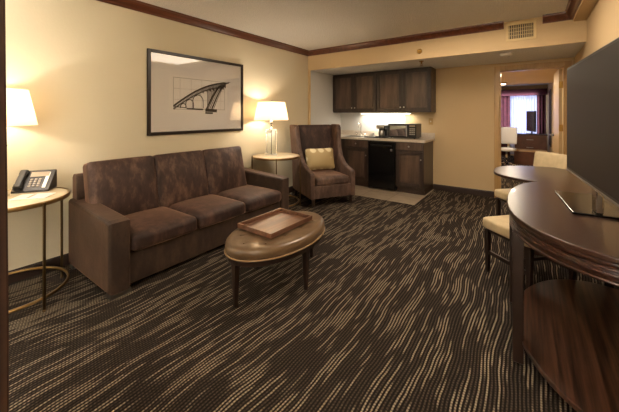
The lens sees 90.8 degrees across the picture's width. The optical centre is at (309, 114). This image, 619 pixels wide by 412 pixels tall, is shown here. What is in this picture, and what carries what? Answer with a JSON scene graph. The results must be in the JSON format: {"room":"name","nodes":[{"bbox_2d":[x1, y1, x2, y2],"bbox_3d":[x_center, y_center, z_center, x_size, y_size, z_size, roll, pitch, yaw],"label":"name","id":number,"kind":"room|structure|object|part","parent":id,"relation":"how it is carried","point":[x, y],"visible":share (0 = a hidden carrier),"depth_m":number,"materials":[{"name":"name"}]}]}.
{"room":"hotel room","nodes":[
{"label":"hotel room","id":0,"kind":"room"},
{"bbox_2d":[5,0,307,270],"bbox_3d":[-1.209,0.080,4.123,0.100,2.510,6.380,0,0,36],"label":"wall","id":1,"kind":"structure","parent":0,"point":[82,64],"depth_m":2.94,"materials":[{"name":"paint"}]},
{"bbox_2d":[8,186,294,283],"bbox_3d":[-1.496,1.285,3.627,0.014,0.100,5.040,0,0,36],"label":"baseboard","id":2,"kind":"structure","parent":1,"relation":"attached to","point":[55,261],"depth_m":2.54,"materials":[{"name":"brown wood"}]},
{"bbox_2d":[147,48,242,135],"bbox_3d":[-1.347,-0.245,3.816,0.030,0.940,1.344,0,0,36],"label":"framed picture","id":3,"kind":"object","parent":1,"relation":"attached to","point":[187,94],"visible":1,"depth_m":3.70,"materials":[{"name":"paper"}]},
{"bbox_2d":[96,0,503,55],"bbox_3d":[-0.251,-1.131,2.732,3.080,0.088,5.040,0,0,36],"label":"trim","id":4,"kind":"structure","parent":1,"relation":"attached to","point":[135,5],"depth_m":4.17,"materials":[{"name":"brown wood"}]},
{"bbox_2d":[308,17,586,70],"bbox_3d":[1.545,-0.998,4.556,3.865,0.354,0.020,0,0,36],"label":"soffit","id":5,"kind":"object","parent":1,"relation":"attached to","point":[562,32],"depth_m":4.20,"materials":[{"name":"paint"}]},
{"bbox_2d":[506,20,535,41],"bbox_3d":[2.611,-1.035,3.768,0.310,0.230,0.012,0,0,36],"label":"air vent","id":6,"kind":"object","parent":5,"relation":"attached to","point":[524,30],"visible":1,"depth_m":3.77,"materials":[{"name":"metal"}]},
{"bbox_2d":[509,24,532,38],"bbox_3d":[2.611,-1.035,3.768,0.250,0.170,0.007,0,0,36],"label":"grille","id":7,"kind":"object","parent":6,"relation":"attached to","point":[516,31],"depth_m":3.77,"materials":[{"name":"metal"}]},
{"bbox_2d":[8,155,602,411],"bbox_3d":[2.587,1.385,5.253,4.940,0.100,12.650,0,0,36],"label":"floor","id":8,"kind":"structure","parent":0,"point":[400,309],"depth_m":1.90,"materials":[{"name":"carpet"}]},
{"bbox_2d":[8,187,69,313],"bbox_3d":[-2.132,0.963,2.170,0.679,0.744,0.679,0,0,-25],"label":"end table","id":9,"kind":"object","parent":8,"relation":"on","point":[62,193],"visible":0.79,"depth_m":2.13,"materials":[{"name":"beige stone"}]},
{"bbox_2d":[6,88,37,195],"bbox_3d":[-2.258,0.189,2.161,0.500,0.804,0.500,0,0,-4],"label":"table lamp","id":10,"kind":"object","parent":9,"relation":"on","point":[20,110],"visible":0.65,"depth_m":2.14,"materials":[{"name":"white fabric"}]},
{"bbox_3d":[-2.258,-0.054,2.161,0.500,0.260,0.500,0,0,-4],"label":"lamp shade","id":11,"kind":"part","parent":10,"relation":"part of","materials":[{"name":"white fabric"}]},
{"bbox_2d":[8,192,55,200],"bbox_3d":[-1.991,0.588,2.197,0.210,0.007,0.150,0,0,-16],"label":"notepad","id":12,"kind":"object","parent":9,"relation":"on","point":[39,195],"visible":1,"depth_m":2.18,"materials":[{"name":"white paper"}]},
{"bbox_2d":[11,169,56,193],"bbox_3d":[-2.172,0.512,2.393,0.259,0.159,0.183,0,0,-21],"label":"telephone","id":13,"kind":"object","parent":9,"relation":"on","point":[27,181],"visible":1,"depth_m":2.38,"materials":[{"name":"black plastic"}]},
{"bbox_3d":[-1.800,0.965,2.070,0.022,0.740,0.022,0,0,17],"label":"leg","id":14,"kind":"part","parent":9,"relation":"part of","materials":[{"name":"gold metal"}]},
{"bbox_3d":[-2.032,0.965,2.502,0.022,0.740,0.022,0,0,17],"label":"leg","id":15,"kind":"part","parent":9,"relation":"part of","materials":[{"name":"gold metal"}]},
{"bbox_2d":[69,146,288,300],"bbox_3d":[-1.184,0.871,3.243,0.899,0.929,2.020,0,0,36],"label":"sofa","id":16,"kind":"object","parent":8,"relation":"on","point":[132,219],"visible":1,"depth_m":2.75,"materials":[{"name":"brown fabric"}]},
{"bbox_3d":[-1.522,0.877,3.418,0.145,0.715,1.830,0,0,36],"label":"backrest","id":17,"kind":"part","parent":16,"relation":"part of","materials":[{"name":"brown fabric"}]},
{"bbox_3d":[-1.730,1.018,2.484,0.850,0.565,0.150,0,0,36],"label":"arm","id":18,"kind":"part","parent":16,"relation":"part of","materials":[{"name":"brown fabric"}]},
{"bbox_2d":[83,156,158,214],"bbox_3d":[-1.733,0.680,2.839,0.266,0.547,0.582,0,0,36],"label":"cushion","id":19,"kind":"object","parent":16,"relation":"on","point":[127,186],"depth_m":2.75,"materials":[{"name":"brown fabric"}]},
{"bbox_2d":[124,206,196,250],"bbox_3d":[-1.441,0.980,2.722,0.708,0.175,0.574,0,0,36],"label":"seat cushion","id":20,"kind":"object","parent":16,"relation":"on","point":[151,227],"depth_m":2.58,"materials":[{"name":"fabric"}]},
{"bbox_2d":[153,150,208,206],"bbox_3d":[-1.398,0.680,3.304,0.266,0.547,0.582,0,0,36],"label":"cushion","id":21,"kind":"object","parent":16,"relation":"on","point":[179,177],"depth_m":3.20,"materials":[{"name":"brown fabric"}]},
{"bbox_2d":[167,194,244,228],"bbox_3d":[-1.107,0.980,3.187,0.708,0.175,0.574,0,0,36],"label":"seat cushion","id":22,"kind":"object","parent":16,"relation":"on","point":[211,211],"depth_m":3.05,"materials":[{"name":"fabric"}]},
{"bbox_2d":[202,146,246,194],"bbox_3d":[-1.063,0.680,3.769,0.266,0.547,0.582,0,0,36],"label":"cushion","id":23,"kind":"object","parent":16,"relation":"on","point":[224,167],"depth_m":3.66,"materials":[{"name":"brown fabric"}]},
{"bbox_2d":[216,185,280,211],"bbox_3d":[-0.772,0.980,3.652,0.708,0.175,0.574,0,0,36],"label":"seat cushion","id":24,"kind":"object","parent":16,"relation":"on","point":[256,198],"depth_m":3.52,"materials":[{"name":"fabric"}]},
{"bbox_3d":[-0.637,1.018,4.001,0.850,0.565,0.150,0,0,36],"label":"arm","id":25,"kind":"part","parent":16,"relation":"part of","materials":[{"name":"brown fabric"}]},
{"bbox_2d":[224,211,324,307],"bbox_3d":[-0.248,1.121,2.489,0.622,0.428,0.992,0,0,36],"label":"ottoman","id":26,"kind":"object","parent":8,"relation":"on","point":[243,248],"visible":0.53,"depth_m":2.19,"materials":[{"name":"brown leather"}]},
{"bbox_3d":[-0.513,1.182,2.119,0.045,0.306,0.045,0,0,36],"label":"leg","id":27,"kind":"part","parent":26,"relation":"part of","materials":[{"name":"brown wood"}]},
{"bbox_2d":[237,208,311,238],"bbox_3d":[-0.275,0.883,2.527,0.370,0.036,0.510,0,0,37],"label":"serving tray","id":28,"kind":"object","parent":26,"relation":"on","point":[271,224],"visible":1,"depth_m":2.51,"materials":[{"name":"brown wood"}]},
{"bbox_3d":[-0.248,1.012,2.489,0.586,0.042,0.956,0,0,36],"label":"frame","id":29,"kind":"part","parent":26,"relation":"part of","materials":[{"name":"brown wood"}]},
{"bbox_2d":[225,211,323,260],"bbox_3d":[-0.248,0.949,2.489,0.610,0.083,0.980,0,0,36],"label":"cushion","id":30,"kind":"object","parent":26,"relation":"on","point":[241,245],"depth_m":2.21,"materials":[{"name":"brown leather"}]},
{"bbox_3d":[-0.029,1.182,2.331,0.045,0.306,0.045,0,0,36],"label":"leg","id":31,"kind":"part","parent":26,"relation":"part of","materials":[{"name":"brown wood"}]},
{"bbox_3d":[0.018,1.182,2.858,0.045,0.306,0.045,0,0,36],"label":"leg","id":32,"kind":"part","parent":26,"relation":"part of","materials":[{"name":"brown wood"}]},
{"bbox_2d":[252,153,300,206],"bbox_3d":[-0.483,0.963,4.438,0.679,0.744,0.679,0,0,25],"label":"end table","id":33,"kind":"object","parent":8,"relation":"on","point":[280,156],"visible":0.66,"depth_m":4.34,"materials":[{"name":"gold metal"}]},
{"bbox_2d":[254,100,287,155],"bbox_3d":[-0.557,0.189,4.455,0.500,0.804,0.500,0,0,-6],"label":"table lamp","id":34,"kind":"object","parent":33,"relation":"on","point":[271,110],"visible":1,"depth_m":4.28,"materials":[{"name":"white fabric"}]},
{"bbox_3d":[-0.557,-0.054,4.455,0.500,0.260,0.500,0,0,-6],"label":"lamp shade","id":35,"kind":"part","parent":34,"relation":"part of","materials":[{"name":"white fabric"}]},
{"bbox_3d":[-0.138,0.965,4.476,0.022,0.740,0.022,0,0,-6],"label":"leg","id":36,"kind":"part","parent":33,"relation":"part of","materials":[{"name":"gold metal"}]},
{"bbox_2d":[290,124,354,207],"bbox_3d":[0.200,0.748,4.843,0.828,1.175,0.815,0,0,-22],"label":"armchair","id":37,"kind":"object","parent":8,"relation":"on","point":[340,180],"visible":0.92,"depth_m":4.80,"materials":[{"name":"fabric"}]},
{"bbox_3d":[0.092,0.600,5.104,0.640,0.870,0.227,0,0,-22],"label":"backrest","id":38,"kind":"part","parent":37,"relation":"part of","materials":[{"name":"fabric"}]},
{"bbox_2d":[305,148,334,169],"bbox_3d":[0.170,0.710,4.914,0.491,0.336,0.188,0,0,-22],"label":"throw pillow","id":39,"kind":"object","parent":37,"relation":"on","point":[322,158],"visible":0.93,"depth_m":4.84,"materials":[{"name":"beige fabric"}]},
{"bbox_2d":[311,169,348,185],"bbox_3d":[0.235,0.970,4.757,0.560,0.156,0.630,0,0,-22],"label":"seat cushion","id":40,"kind":"object","parent":37,"relation":"on","point":[322,177],"depth_m":4.53,"materials":[{"name":"fabric"}]},
{"bbox_3d":[0.211,1.120,4.815,0.600,0.180,0.735,0,0,-22],"label":"seat","id":41,"kind":"part","parent":37,"relation":"part of","materials":[{"name":"fabric"}]},
{"bbox_2d":[501,127,516,165],"bbox_3d":[5.077,0.830,7.858,0.504,1.010,0.461,0,0,-44],"label":"office chair","id":42,"kind":"object","parent":8,"relation":"on","point":[508,134],"visible":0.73,"depth_m":7.93,"materials":[{"name":"grey fabric"}]},
{"bbox_3d":[5.081,0.893,7.863,0.377,0.092,0.377,0,0,-44],"label":"seat","id":43,"kind":"part","parent":42,"relation":"part of","materials":[{"name":"grey fabric"}]},
{"bbox_3d":[5.222,0.544,8.000,0.098,0.438,0.377,0,0,-44],"label":"backrest","id":44,"kind":"part","parent":42,"relation":"part of","materials":[{"name":"grey fabric"}]},
{"bbox_2d":[483,215,575,288],"bbox_3d":[1.754,1.098,2.454,0.460,0.475,0.460,0,0,-12],"label":"stool","id":45,"kind":"object","parent":8,"relation":"on","point":[497,225],"visible":0.37,"depth_m":2.46,"materials":[{"name":"beige fabric"}]},
{"bbox_3d":[1.522,1.155,2.604,0.042,0.360,0.042,0,0,-12],"label":"leg","id":46,"kind":"part","parent":45,"relation":"part of","materials":[{"name":"brown wood"}]},
{"bbox_3d":[1.754,0.920,2.454,0.460,0.120,0.460,0,0,-12],"label":"seat","id":47,"kind":"part","parent":45,"relation":"part of","materials":[{"name":"beige fabric"}]},
{"bbox_3d":[1.754,0.977,2.454,0.410,0.027,0.410,0,0,-12],"label":"seat frame","id":48,"kind":"part","parent":45,"relation":"part of","materials":[{"name":"brown wood"}]},
{"bbox_3d":[1.604,1.155,2.222,0.042,0.360,0.042,0,0,-12],"label":"leg","id":49,"kind":"part","parent":45,"relation":"part of","materials":[{"name":"brown wood"}]},
{"bbox_3d":[1.986,1.155,2.304,0.042,0.360,0.042,0,0,-12],"label":"leg","id":50,"kind":"part","parent":45,"relation":"part of","materials":[{"name":"brown wood"}]},
{"bbox_2d":[514,149,546,164],"bbox_3d":[5.939,1.143,8.225,0.730,0.385,0.430,0,0,36],"label":"bench","id":51,"kind":"object","parent":8,"relation":"on","point":[521,156],"visible":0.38,"depth_m":8.13,"materials":[{"name":"brown wood"}]},
{"bbox_2d":[495,151,566,215],"bbox_3d":[2.479,0.880,3.402,0.566,0.909,0.470,0,0,-5],"label":"dining chair","id":52,"kind":"object","parent":8,"relation":"on","point":[541,159],"visible":0.21,"depth_m":3.46,"materials":[{"name":"beige fabric"}]},
{"bbox_3d":[2.215,1.155,3.580,0.042,0.360,0.042,0,0,-5],"label":"leg","id":53,"kind":"part","parent":52,"relation":"part of","materials":[{"name":"brown wood"}]},
{"bbox_3d":[2.431,0.920,3.398,0.470,0.124,0.470,0,0,-5],"label":"seat","id":54,"kind":"part","parent":52,"relation":"part of","materials":[{"name":"beige fabric"}]},
{"bbox_3d":[2.700,0.635,3.420,0.122,0.418,0.440,0,0,-5],"label":"backrest","id":55,"kind":"part","parent":52,"relation":"part of","materials":[{"name":"beige fabric"}]},
{"bbox_2d":[515,133,547,149],"bbox_3d":[6.385,0.943,8.819,0.780,0.785,0.485,0,0,36],"label":"dresser","id":56,"kind":"object","parent":8,"relation":"on","point":[524,141],"visible":0.44,"depth_m":8.62,"materials":[{"name":"brown wood"}]},
{"bbox_3d":[6.259,0.925,8.643,0.700,0.200,0.015,0,0,36],"label":"drawer","id":57,"kind":"part","parent":56,"relation":"part of","materials":[{"name":"brown wood"}]},
{"bbox_2d":[526,111,535,133],"bbox_3d":[6.405,0.220,8.795,0.180,0.660,0.480,0,0,12],"label":"television","id":58,"kind":"object","parent":56,"relation":"on","point":[530,115],"visible":0.96,"depth_m":8.77,"materials":[{"name":"black plastic"}]},
{"bbox_3d":[6.259,0.705,8.643,0.700,0.200,0.015,0,0,36],"label":"drawer","id":59,"kind":"part","parent":56,"relation":"part of","materials":[{"name":"brown wood"}]},
{"bbox_2d":[494,166,582,255],"bbox_3d":[2.284,0.955,2.995,0.810,0.760,1.040,0,0,36],"label":"table","id":60,"kind":"object","parent":8,"relation":"on","point":[527,174],"visible":0.44,"depth_m":2.96,"materials":[{"name":"brown wood"}]},
{"bbox_2d":[507,181,618,411],"bbox_3d":[1.564,0.935,1.831,0.633,0.800,1.680,0,0,36],"label":"console desk","id":61,"kind":"object","parent":8,"relation":"on","point":[568,329],"visible":0.94,"depth_m":1.61,"materials":[{"name":"brown wood"}]},
{"bbox_3d":[1.459,0.985,2.178,0.052,0.700,0.052,0,0,36],"label":"leg","id":62,"kind":"part","parent":61,"relation":"part of","materials":[{"name":"brown wood"}]},
{"bbox_3d":[1.135,0.985,1.659,0.052,0.700,0.052,0,0,36],"label":"leg","id":63,"kind":"part","parent":61,"relation":"part of","materials":[{"name":"brown wood"}]},
{"bbox_2d":[522,279,618,411],"bbox_3d":[1.507,1.218,1.712,0.586,0.025,1.400,0,0,36],"label":"shelf","id":64,"kind":"object","parent":61,"relation":"attached to","point":[571,327],"depth_m":1.64,"materials":[{"name":"brown wood"}]},
{"bbox_2d":[555,37,618,219],"bbox_3d":[1.536,0.102,1.628,0.220,0.865,1.235,0,0,31],"label":"television","id":65,"kind":"object","parent":61,"relation":"on","point":[593,81],"visible":1,"depth_m":1.60,"materials":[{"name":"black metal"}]},
{"bbox_3d":[1.514,0.384,1.641,0.004,0.010,1.235,0,0,31],"label":"trim","id":66,"kind":"part","parent":65,"relation":"part of","materials":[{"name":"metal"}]},
{"bbox_3d":[2.181,0.947,2.225,0.052,0.776,0.052,0,0,36],"label":"leg","id":67,"kind":"part","parent":61,"relation":"part of","materials":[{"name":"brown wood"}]},
{"bbox_2d":[311,71,340,125],"bbox_3d":[0.330,0.257,6.133,0.050,2.157,1.120,0,0,36],"label":"wall","id":68,"kind":"structure","parent":0,"point":[322,113],"depth_m":5.99,"materials":[{"name":"paint"}]},
{"bbox_2d":[308,71,310,124],"bbox_3d":[-0.003,0.257,5.670,0.050,2.157,0.020,0,0,36],"label":"trim","id":69,"kind":"structure","parent":68,"relation":"attached to","point":[309,72],"depth_m":5.66,"materials":[{"name":"paint"}]},
{"bbox_2d":[138,0,568,49],"bbox_3d":[0.400,-1.225,2.965,4.065,0.100,6.380,0,0,36],"label":"ceiling","id":70,"kind":"structure","parent":0,"point":[304,24],"depth_m":3.57,"materials":[{"name":"beige paint"}]},
{"bbox_3d":[-0.938,-1.110,0.768,1.080,0.130,0.040,0,0,36],"label":"curtain rod","id":71,"kind":"object","parent":70,"relation":"attached to","visible":0},
{"bbox_2d":[0,0,8,411],"bbox_3d":[-0.920,0.144,0.755,1.128,2.358,0.095,0,0,36],"label":"curtain","id":72,"kind":"object","parent":71,"relation":"hanging from","point":[4,301],"visible":1,"depth_m":0.51,"materials":[{"name":"brown fabric"}]},
{"bbox_2d":[355,185,433,204],"bbox_3d":[1.113,1.332,5.538,1.915,0.006,1.170,0,0,36],"label":"floor tile","id":73,"kind":"structure","parent":0,"point":[377,193],"depth_m":5.02,"materials":[{"name":"tile"}]},
{"bbox_2d":[341,139,344,158],"bbox_3d":[0.677,0.894,6.192,0.431,0.868,0.602,0,0,36],"label":"base cabinet","id":74,"kind":"object","parent":73,"relation":"on","point":[342,140],"visible":0.08,"depth_m":5.84,"materials":[{"name":"brown wood"}]},
{"bbox_2d":[341,130,434,142],"bbox_3d":[1.270,0.391,5.744,1.926,0.132,0.638,0,0,36],"label":"countertop","id":75,"kind":"structure","parent":74,"relation":"on","point":[425,137],"depth_m":5.50,"materials":[{"name":"stone"}]},
{"bbox_2d":[355,122,365,135],"bbox_3d":[1.036,0.285,6.186,0.182,0.269,0.181,0,0,-11],"label":"faucet","id":76,"kind":"object","parent":75,"relation":"on","point":[359,122],"visible":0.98,"depth_m":6.17,"materials":[{"name":"silver metal"}]},
{"bbox_2d":[388,123,420,138],"bbox_3d":[1.716,0.289,5.517,0.500,0.262,0.360,0,0,36],"label":"microwave","id":77,"kind":"object","parent":75,"relation":"on","point":[398,130],"visible":0.98,"depth_m":5.39,"materials":[{"name":"black plastic"}]},
{"bbox_3d":[1.580,0.283,5.442,0.365,0.246,0.020,0,0,36],"label":"door","id":78,"kind":"part","parent":77,"relation":"part of","materials":[{"name":"black glass"}]},
{"bbox_3d":[1.784,0.283,5.296,0.133,0.246,0.020,0,0,36],"label":"control panel","id":79,"kind":"part","parent":77,"relation":"part of","materials":[{"name":"black plastic"}]},
{"bbox_3d":[1.251,0.410,5.667,0.390,0.018,0.260,0,0,36],"label":"serving tray","id":80,"kind":"object","parent":75,"relation":"on","visible":0},
{"bbox_2d":[376,125,387,136],"bbox_3d":[1.336,0.300,5.604,0.164,0.225,0.183,0,0,36],"label":"coffee maker","id":81,"kind":"object","parent":80,"relation":"on","point":[383,129],"visible":0.97,"depth_m":5.55,"materials":[{"name":"black plastic"}]},
{"bbox_2d":[345,139,368,186],"bbox_3d":[1.037,0.894,5.904,0.483,0.868,0.649,0,0,36],"label":"base cabinet","id":82,"kind":"object","parent":73,"relation":"on","point":[356,151],"visible":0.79,"depth_m":5.64,"materials":[{"name":"brown wood"}]},
{"bbox_3d":[0.868,0.530,5.668,0.465,0.125,0.023,0,0,36],"label":"drawer","id":83,"kind":"part","parent":82,"relation":"part of","materials":[{"name":"brown wood"}]},
{"bbox_3d":[0.869,0.905,5.670,0.465,0.585,0.020,0,0,36],"label":"door","id":84,"kind":"part","parent":82,"relation":"part of","materials":[{"name":"brown wood"}]},
{"bbox_3d":[0.869,0.905,5.670,0.359,0.479,0.015,0,0,36],"label":"panel","id":85,"kind":"part","parent":82,"relation":"part of","materials":[{"name":"brown wood"}]},
{"bbox_2d":[368,140,396,190],"bbox_3d":[1.431,0.896,5.604,0.495,0.865,0.632,0,0,36],"label":"mini fridge","id":86,"kind":"object","parent":73,"relation":"on","point":[381,154],"visible":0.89,"depth_m":5.35,"materials":[{"name":"black plastic"}]},
{"bbox_3d":[1.254,0.541,5.357,0.380,0.025,0.024,0,0,36],"label":"handle","id":87,"kind":"part","parent":86,"relation":"part of","materials":[{"name":"black plastic"}]},
{"bbox_2d":[396,141,432,194],"bbox_3d":[1.834,0.894,5.330,0.466,0.868,0.649,0,0,36],"label":"base cabinet","id":88,"kind":"object","parent":73,"relation":"on","point":[414,161],"visible":0.98,"depth_m":5.10,"materials":[{"name":"brown wood"}]},
{"bbox_3d":[1.666,0.905,5.097,0.342,0.479,0.015,0,0,36],"label":"panel","id":89,"kind":"part","parent":88,"relation":"part of","materials":[{"name":"brown wood"}]},
{"bbox_3d":[1.664,0.530,5.095,0.448,0.125,0.023,0,0,36],"label":"drawer","id":90,"kind":"part","parent":88,"relation":"part of","materials":[{"name":"brown wood"}]},
{"bbox_3d":[1.665,0.905,5.096,0.448,0.585,0.020,0,0,36],"label":"door","id":91,"kind":"part","parent":88,"relation":"part of","materials":[{"name":"brown wood"}]},
{"bbox_2d":[341,57,573,190],"bbox_3d":[2.233,0.080,5.511,4.065,2.510,0.106,0,0,36],"label":"wall","id":92,"kind":"structure","parent":0,"point":[463,118],"depth_m":5.20,"materials":[{"name":"paint"}]},
{"bbox_2d":[333,71,382,112],"bbox_3d":[0.959,-0.431,6.134,0.956,0.772,0.367,0,0,36],"label":"upper cabinet","id":93,"kind":"object","parent":92,"relation":"attached to","point":[355,92],"visible":0.98,"depth_m":5.98,"materials":[{"name":"brown wood"}]},
{"bbox_3d":[0.676,-0.428,6.154,0.363,0.621,0.015,0,0,36],"label":"panel","id":94,"kind":"part","parent":93,"relation":"part of","materials":[{"name":"brown wood"}]},
{"bbox_3d":[0.676,-0.428,6.154,0.469,0.727,0.020,0,0,36],"label":"door","id":95,"kind":"part","parent":93,"relation":"part of","materials":[{"name":"brown wood"}]},
{"bbox_3d":[1.065,-0.428,5.874,0.363,0.621,0.015,0,0,36],"label":"panel","id":96,"kind":"part","parent":93,"relation":"part of","materials":[{"name":"brown wood"}]},
{"bbox_3d":[1.065,-0.428,5.874,0.469,0.727,0.020,0,0,36],"label":"door","id":97,"kind":"part","parent":93,"relation":"part of","materials":[{"name":"brown wood"}]},
{"bbox_2d":[341,130,434,137],"bbox_3d":[1.270,0.372,5.744,1.926,0.095,0.638,0,0,36],"label":"backsplash","id":98,"kind":"structure","parent":92,"relation":"attached to","point":[346,132],"depth_m":6.18,"materials":[{"name":"laminate"}]},
{"bbox_2d":[377,67,435,111],"bbox_3d":[1.747,-0.431,5.567,0.978,0.772,0.367,0,0,36],"label":"upper cabinet","id":99,"kind":"object","parent":92,"relation":"attached to","point":[412,89],"visible":0.99,"depth_m":5.40,"materials":[{"name":"brown wood"}]},
{"bbox_2d":[360,112,411,113],"bbox_3d":[1.446,-0.030,5.859,1.000,0.027,0.090,0,0,36],"label":"light","id":100,"kind":"object","parent":99,"relation":"attached to","point":[383,112],"visible":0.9,"depth_m":5.74,"materials":[{"name":"white plastic"}]},
{"bbox_3d":[1.460,-0.428,5.589,0.480,0.727,0.020,0,0,36],"label":"door","id":101,"kind":"part","parent":99,"relation":"part of","materials":[{"name":"brown wood"}]},
{"bbox_3d":[1.460,-0.428,5.590,0.374,0.621,0.015,0,0,36],"label":"panel","id":102,"kind":"part","parent":99,"relation":"part of","materials":[{"name":"brown wood"}]},
{"bbox_3d":[1.858,-0.428,5.303,0.374,0.621,0.015,0,0,36],"label":"panel","id":103,"kind":"part","parent":99,"relation":"part of","materials":[{"name":"brown wood"}]},
{"bbox_3d":[1.857,-0.428,5.303,0.480,0.727,0.020,0,0,36],"label":"door","id":104,"kind":"part","parent":99,"relation":"part of","materials":[{"name":"brown wood"}]},
{"bbox_2d":[312,42,585,74],"bbox_3d":[1.878,-0.847,5.018,3.865,0.050,1.120,0,0,36],"label":"ceiling","id":105,"kind":"structure","parent":92,"relation":"attached to","point":[563,50],"depth_m":4.53,"materials":[{"name":"beige paint"}]},
{"bbox_2d":[500,53,511,56],"bbox_3d":[2.637,-0.800,4.090,0.144,0.041,0.144,0,0,36],"label":"smoke detector","id":106,"kind":"object","parent":105,"relation":"attached to","point":[501,54],"visible":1,"depth_m":4.05,"materials":[{"name":"white plastic"}]},
{"bbox_2d":[433,184,493,197],"bbox_3d":[2.595,1.285,5.184,0.935,0.100,0.014,0,0,36],"label":"baseboard","id":107,"kind":"structure","parent":92,"relation":"attached to","point":[470,191],"depth_m":5.16,"materials":[{"name":"brown wood"}]},
{"bbox_2d":[494,60,571,197],"bbox_3d":[3.388,0.280,4.672,0.950,2.110,0.118,0,0,36],"label":"trim","id":108,"kind":"structure","parent":92,"relation":"attached to","point":[561,64],"depth_m":4.85,"materials":[{"name":"brown wood"}]},
{"bbox_2d":[549,69,562,153],"bbox_3d":[3.910,0.322,4.843,0.111,2.003,0.771,0,0,34],"label":"door","id":109,"kind":"structure","parent":92,"relation":"in","point":[558,83],"depth_m":4.56,"materials":[{"name":"brown wood"}]},
{"bbox_2d":[501,85,547,155],"bbox_3d":[6.054,0.135,10.489,3.570,2.400,0.100,0,0,36],"label":"wall","id":110,"kind":"structure","parent":0,"point":[529,86],"depth_m":9.61,"materials":[{"name":"paint"}]},
{"bbox_2d":[501,88,546,95],"bbox_3d":[6.349,-0.710,10.061,2.350,0.190,0.249,0,0,36],"label":"valance","id":111,"kind":"object","parent":110,"relation":"attached to","point":[520,92],"visible":0.54,"depth_m":9.62,"materials":[{"name":"purple fabric"}]},
{"bbox_2d":[501,96,509,155],"bbox_3d":[6.248,0.355,10.091,0.653,1.940,0.105,0,0,36],"label":"curtain","id":112,"kind":"object","parent":111,"relation":"hanging from","point":[505,100],"visible":0.24,"depth_m":9.97,"materials":[{"name":"fabric"}]},
{"bbox_2d":[510,95,536,153],"bbox_3d":[6.850,0.335,9.781,0.791,1.900,0.042,0,0,36],"label":"sheer curtain","id":113,"kind":"object","parent":111,"relation":"hanging from","point":[519,105],"visible":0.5,"depth_m":9.81,"materials":[{"name":"white fabric"}]},
{"bbox_2d":[537,95,545,133],"bbox_3d":[7.169,0.355,9.428,0.223,1.940,0.085,0,0,36],"label":"curtain","id":114,"kind":"object","parent":111,"relation":"hanging from","point":[541,99],"visible":0.57,"depth_m":9.42,"materials":[{"name":"purple fabric"}]},
{"bbox_2d":[501,83,547,86],"bbox_3d":[5.196,-0.985,9.382,3.470,0.100,2.700,0,0,36],"label":"ceiling","id":115,"kind":"structure","parent":0,"point":[537,83],"depth_m":9.41,"materials":[{"name":"beige paint"}]},
{"bbox_2d":[501,68,562,84],"bbox_3d":[4.164,-0.915,6.324,1.570,0.300,3.470,0,0,36],"label":"ceiling","id":116,"kind":"structure","parent":0,"point":[546,75],"depth_m":6.09,"materials":[{"name":"paint"}]},
{"bbox_2d":[548,71,562,153],"bbox_3d":[5.631,0.135,6.931,0.100,2.400,6.170,0,0,36],"label":"wall","id":117,"kind":"structure","parent":0,"point":[550,85],"depth_m":7.54,"materials":[{"name":"paint"}]},
{"bbox_2d":[549,89,551,146],"bbox_3d":[6.388,0.085,8.093,0.026,1.500,0.600,0,0,36],"label":"wall mirror","id":118,"kind":"object","parent":117,"relation":"attached to","point":[550,90],"visible":1,"depth_m":7.85,"materials":[{"name":"brown mirror"}]},
{"bbox_2d":[549,91,549,144],"bbox_3d":[6.378,0.085,8.100,0.003,1.420,0.520,0,0,36],"label":"mirror glass","id":119,"kind":"object","parent":118,"relation":"attached to","point":[549,91],"depth_m":8.15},
{"bbox_2d":[574,0,618,63],"bbox_3d":[2.009,0.080,1.807,0.100,2.510,6.380,0,0,36],"label":"wall","id":120,"kind":"structure","parent":0,"point":[603,21],"depth_m":2.72,"materials":[{"name":"paint"}]},
{"bbox_2d":[542,0,581,23],"bbox_3d":[1.428,-1.131,1.523,0.278,0.088,5.040,0,0,36],"label":"trim","id":121,"kind":"structure","parent":120,"relation":"attached to","point":[572,7],"depth_m":3.49,"materials":[{"name":"brown wood"}]},
{"bbox_2d":[573,0,597,21],"bbox_3d":[1.588,-1.120,1.407,0.117,0.110,5.040,0,0,36],"label":"trim","id":122,"kind":"structure","parent":120,"relation":"attached to","point":[586,7],"depth_m":3.09,"materials":[{"name":"paint"}]}
]}

